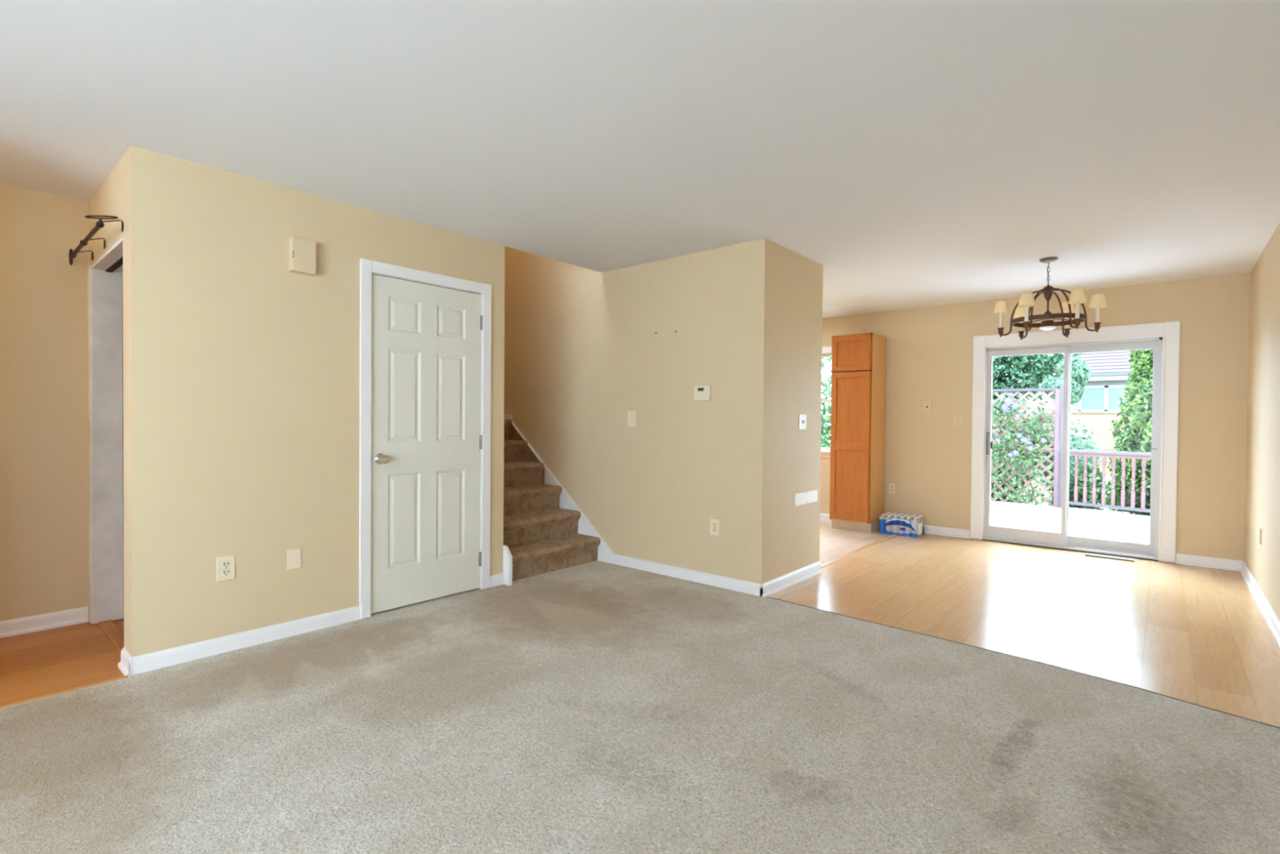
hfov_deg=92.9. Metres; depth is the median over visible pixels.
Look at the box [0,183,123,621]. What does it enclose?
wall
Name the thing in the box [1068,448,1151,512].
deck railing
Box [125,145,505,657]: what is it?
wall
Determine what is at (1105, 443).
fence
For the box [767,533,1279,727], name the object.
floor
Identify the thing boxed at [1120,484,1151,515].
shrub
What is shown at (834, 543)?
floor
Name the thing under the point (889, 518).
bottle
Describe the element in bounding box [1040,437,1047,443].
flower
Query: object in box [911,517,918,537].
bottle
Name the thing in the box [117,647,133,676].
baseboard
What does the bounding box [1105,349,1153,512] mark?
arborvitae
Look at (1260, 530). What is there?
wall outlet
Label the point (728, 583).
baseboard
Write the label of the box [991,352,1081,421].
tree
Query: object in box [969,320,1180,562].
door
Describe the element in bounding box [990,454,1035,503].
shrub
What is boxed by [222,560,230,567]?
receptacle
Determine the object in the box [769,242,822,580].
wall
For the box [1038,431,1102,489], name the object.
shrub
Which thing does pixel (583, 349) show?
wall
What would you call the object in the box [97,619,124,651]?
floor
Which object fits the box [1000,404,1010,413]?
flower
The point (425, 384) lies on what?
door
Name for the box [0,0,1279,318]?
ceiling
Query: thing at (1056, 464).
lattice screen
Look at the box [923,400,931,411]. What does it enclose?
plate
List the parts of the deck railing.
rail, rail, sub rail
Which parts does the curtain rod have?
rod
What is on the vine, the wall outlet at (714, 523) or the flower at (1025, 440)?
the flower at (1025, 440)
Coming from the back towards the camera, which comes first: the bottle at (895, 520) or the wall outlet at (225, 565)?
the bottle at (895, 520)
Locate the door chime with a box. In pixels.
[288,236,316,275]
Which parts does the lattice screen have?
rail, rail, post, post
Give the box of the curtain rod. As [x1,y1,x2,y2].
[68,215,124,265]
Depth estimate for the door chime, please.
3.31 m
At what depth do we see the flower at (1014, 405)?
9.77 m
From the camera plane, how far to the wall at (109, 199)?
3.01 m
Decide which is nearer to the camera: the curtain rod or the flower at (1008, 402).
the curtain rod
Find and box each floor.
[0,560,1279,853]
[0,617,124,706]
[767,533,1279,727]
[819,520,892,564]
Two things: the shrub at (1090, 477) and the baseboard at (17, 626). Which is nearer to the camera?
the baseboard at (17, 626)
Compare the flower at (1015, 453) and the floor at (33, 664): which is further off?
the flower at (1015, 453)
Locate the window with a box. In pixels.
[820,346,831,457]
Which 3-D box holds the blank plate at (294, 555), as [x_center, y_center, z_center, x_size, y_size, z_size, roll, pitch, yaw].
[-1.901,0.724,3.342,0.006,0.111,0.071,1,1,41]
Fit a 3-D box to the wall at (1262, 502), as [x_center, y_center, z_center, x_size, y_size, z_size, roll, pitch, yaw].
[1.776,0.009,1.144,0.150,2.490,10.289,1,1,41]
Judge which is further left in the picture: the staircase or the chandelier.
the staircase
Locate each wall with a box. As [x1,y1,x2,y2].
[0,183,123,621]
[88,153,126,648]
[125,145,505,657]
[503,238,773,583]
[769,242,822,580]
[820,272,1250,563]
[1244,222,1279,620]
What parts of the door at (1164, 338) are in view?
handle, sliding sash, fixed sash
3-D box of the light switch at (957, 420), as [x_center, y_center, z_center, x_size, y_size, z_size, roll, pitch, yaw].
[3.337,-0.068,6.376,0.092,0.112,0.016,1,1,41]
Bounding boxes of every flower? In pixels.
[997,393,1004,401]
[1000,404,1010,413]
[1004,396,1013,406]
[1006,391,1014,397]
[1009,401,1019,409]
[1012,449,1018,456]
[1015,432,1022,438]
[1019,435,1029,444]
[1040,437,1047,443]
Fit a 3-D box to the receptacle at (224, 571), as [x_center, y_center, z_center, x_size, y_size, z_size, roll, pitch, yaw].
[-2.109,0.739,3.096,0.006,0.029,0.035,1,1,41]
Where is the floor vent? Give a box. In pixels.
[1084,552,1134,561]
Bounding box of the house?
[1050,350,1133,463]
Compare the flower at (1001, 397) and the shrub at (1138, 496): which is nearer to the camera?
the shrub at (1138, 496)
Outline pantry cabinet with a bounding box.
[829,332,885,533]
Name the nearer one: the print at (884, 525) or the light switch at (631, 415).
the light switch at (631, 415)
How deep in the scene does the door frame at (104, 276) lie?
3.52 m
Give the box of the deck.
[990,500,1150,543]
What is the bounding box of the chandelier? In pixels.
[992,256,1106,339]
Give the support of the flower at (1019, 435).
on the vine
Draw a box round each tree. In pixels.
[821,356,831,447]
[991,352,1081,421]
[1039,355,1091,404]
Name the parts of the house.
pane, pane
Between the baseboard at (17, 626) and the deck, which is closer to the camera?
the baseboard at (17, 626)
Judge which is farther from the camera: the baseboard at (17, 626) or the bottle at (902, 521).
the bottle at (902, 521)
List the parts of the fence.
fence rail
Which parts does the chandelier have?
lamp shade, lamp shade, arm, lamp shade, arm, arm, downlight glass, chain, arm, arm, lamp shade, arm, lamp shade, lamp shade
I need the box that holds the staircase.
[502,414,614,585]
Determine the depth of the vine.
9.78 m
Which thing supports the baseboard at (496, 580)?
attached to the wall at (243, 368)
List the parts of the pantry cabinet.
door, door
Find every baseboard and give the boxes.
[0,606,88,638]
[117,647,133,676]
[128,605,359,676]
[489,573,504,587]
[613,554,763,596]
[760,560,822,596]
[819,513,831,521]
[924,524,969,538]
[1175,553,1243,571]
[1240,560,1279,647]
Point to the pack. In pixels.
(900, 524)
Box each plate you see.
[287,547,301,569]
[794,489,817,506]
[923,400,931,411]
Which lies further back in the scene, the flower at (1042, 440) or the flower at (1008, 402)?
the flower at (1008, 402)
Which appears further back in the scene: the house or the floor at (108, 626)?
the house
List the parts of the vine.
stem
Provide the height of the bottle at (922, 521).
0.205 m
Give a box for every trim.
[0,675,128,708]
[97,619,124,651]
[765,595,1279,728]
[821,534,898,567]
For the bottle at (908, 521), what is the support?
on the pack
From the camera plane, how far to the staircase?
5.12 m
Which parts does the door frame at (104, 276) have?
casing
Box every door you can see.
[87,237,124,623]
[359,257,491,618]
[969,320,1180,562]
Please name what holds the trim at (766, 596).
on the floor at (595, 707)
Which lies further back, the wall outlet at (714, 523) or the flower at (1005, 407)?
the flower at (1005, 407)
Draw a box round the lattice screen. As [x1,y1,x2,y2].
[990,383,1063,507]
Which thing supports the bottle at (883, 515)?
on the pack
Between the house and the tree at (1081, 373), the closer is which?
the tree at (1081, 373)
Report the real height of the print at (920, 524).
0.127 m
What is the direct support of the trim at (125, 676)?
on the floor at (33, 664)
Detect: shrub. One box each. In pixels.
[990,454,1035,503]
[991,396,1093,482]
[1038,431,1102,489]
[1046,461,1111,510]
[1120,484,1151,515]
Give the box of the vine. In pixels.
[991,391,1053,505]
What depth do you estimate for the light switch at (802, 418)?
4.60 m
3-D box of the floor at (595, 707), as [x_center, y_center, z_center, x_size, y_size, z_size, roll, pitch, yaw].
[-1.061,1.193,1.380,4.427,0.030,6.700,1,1,41]
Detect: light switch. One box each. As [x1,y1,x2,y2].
[627,411,635,426]
[799,414,806,429]
[953,415,963,426]
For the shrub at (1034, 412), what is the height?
2.465 m
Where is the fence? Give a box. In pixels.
[997,411,1128,472]
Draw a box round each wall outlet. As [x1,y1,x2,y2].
[216,554,235,582]
[710,518,719,536]
[888,483,895,493]
[1259,527,1262,544]
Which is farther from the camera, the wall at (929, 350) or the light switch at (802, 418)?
the wall at (929, 350)
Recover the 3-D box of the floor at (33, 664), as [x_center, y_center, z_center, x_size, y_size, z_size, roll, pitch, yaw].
[-3.310,1.166,2.577,1.174,0.034,5.584,1,1,41]
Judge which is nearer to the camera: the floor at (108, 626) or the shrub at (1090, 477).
the floor at (108, 626)
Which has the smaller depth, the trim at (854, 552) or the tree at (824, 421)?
the trim at (854, 552)
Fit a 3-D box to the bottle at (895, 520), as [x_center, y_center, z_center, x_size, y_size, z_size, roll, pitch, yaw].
[2.720,1.044,6.474,0.065,0.205,0.063,1,1,41]
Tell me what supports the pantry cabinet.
on the floor at (834, 543)
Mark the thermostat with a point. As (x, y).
(700, 392)
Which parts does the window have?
sash, sash, casing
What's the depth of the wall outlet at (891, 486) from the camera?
6.82 m
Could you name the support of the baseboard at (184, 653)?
attached to the wall at (243, 368)
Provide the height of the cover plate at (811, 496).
0.090 m
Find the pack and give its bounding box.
[879,511,924,537]
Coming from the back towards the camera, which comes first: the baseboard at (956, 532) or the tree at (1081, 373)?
the tree at (1081, 373)
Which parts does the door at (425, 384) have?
knob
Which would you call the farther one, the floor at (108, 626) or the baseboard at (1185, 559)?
the baseboard at (1185, 559)
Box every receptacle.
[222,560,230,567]
[222,568,230,575]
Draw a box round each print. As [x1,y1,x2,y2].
[879,518,889,533]
[918,522,922,535]
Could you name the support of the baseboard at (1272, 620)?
attached to the wall at (1262, 502)
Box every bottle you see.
[880,513,885,519]
[885,514,892,531]
[892,515,898,533]
[898,515,905,533]
[905,516,911,533]
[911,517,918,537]
[919,515,924,526]
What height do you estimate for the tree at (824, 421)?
4.073 m
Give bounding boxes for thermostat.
[693,385,711,399]
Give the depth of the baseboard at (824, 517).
7.33 m
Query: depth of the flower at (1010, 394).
9.80 m
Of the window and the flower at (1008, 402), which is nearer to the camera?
the window
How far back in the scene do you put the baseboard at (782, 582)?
4.46 m
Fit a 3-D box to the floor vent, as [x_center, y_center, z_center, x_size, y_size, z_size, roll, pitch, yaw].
[4.221,1.169,5.463,0.350,0.010,0.113,1,1,41]

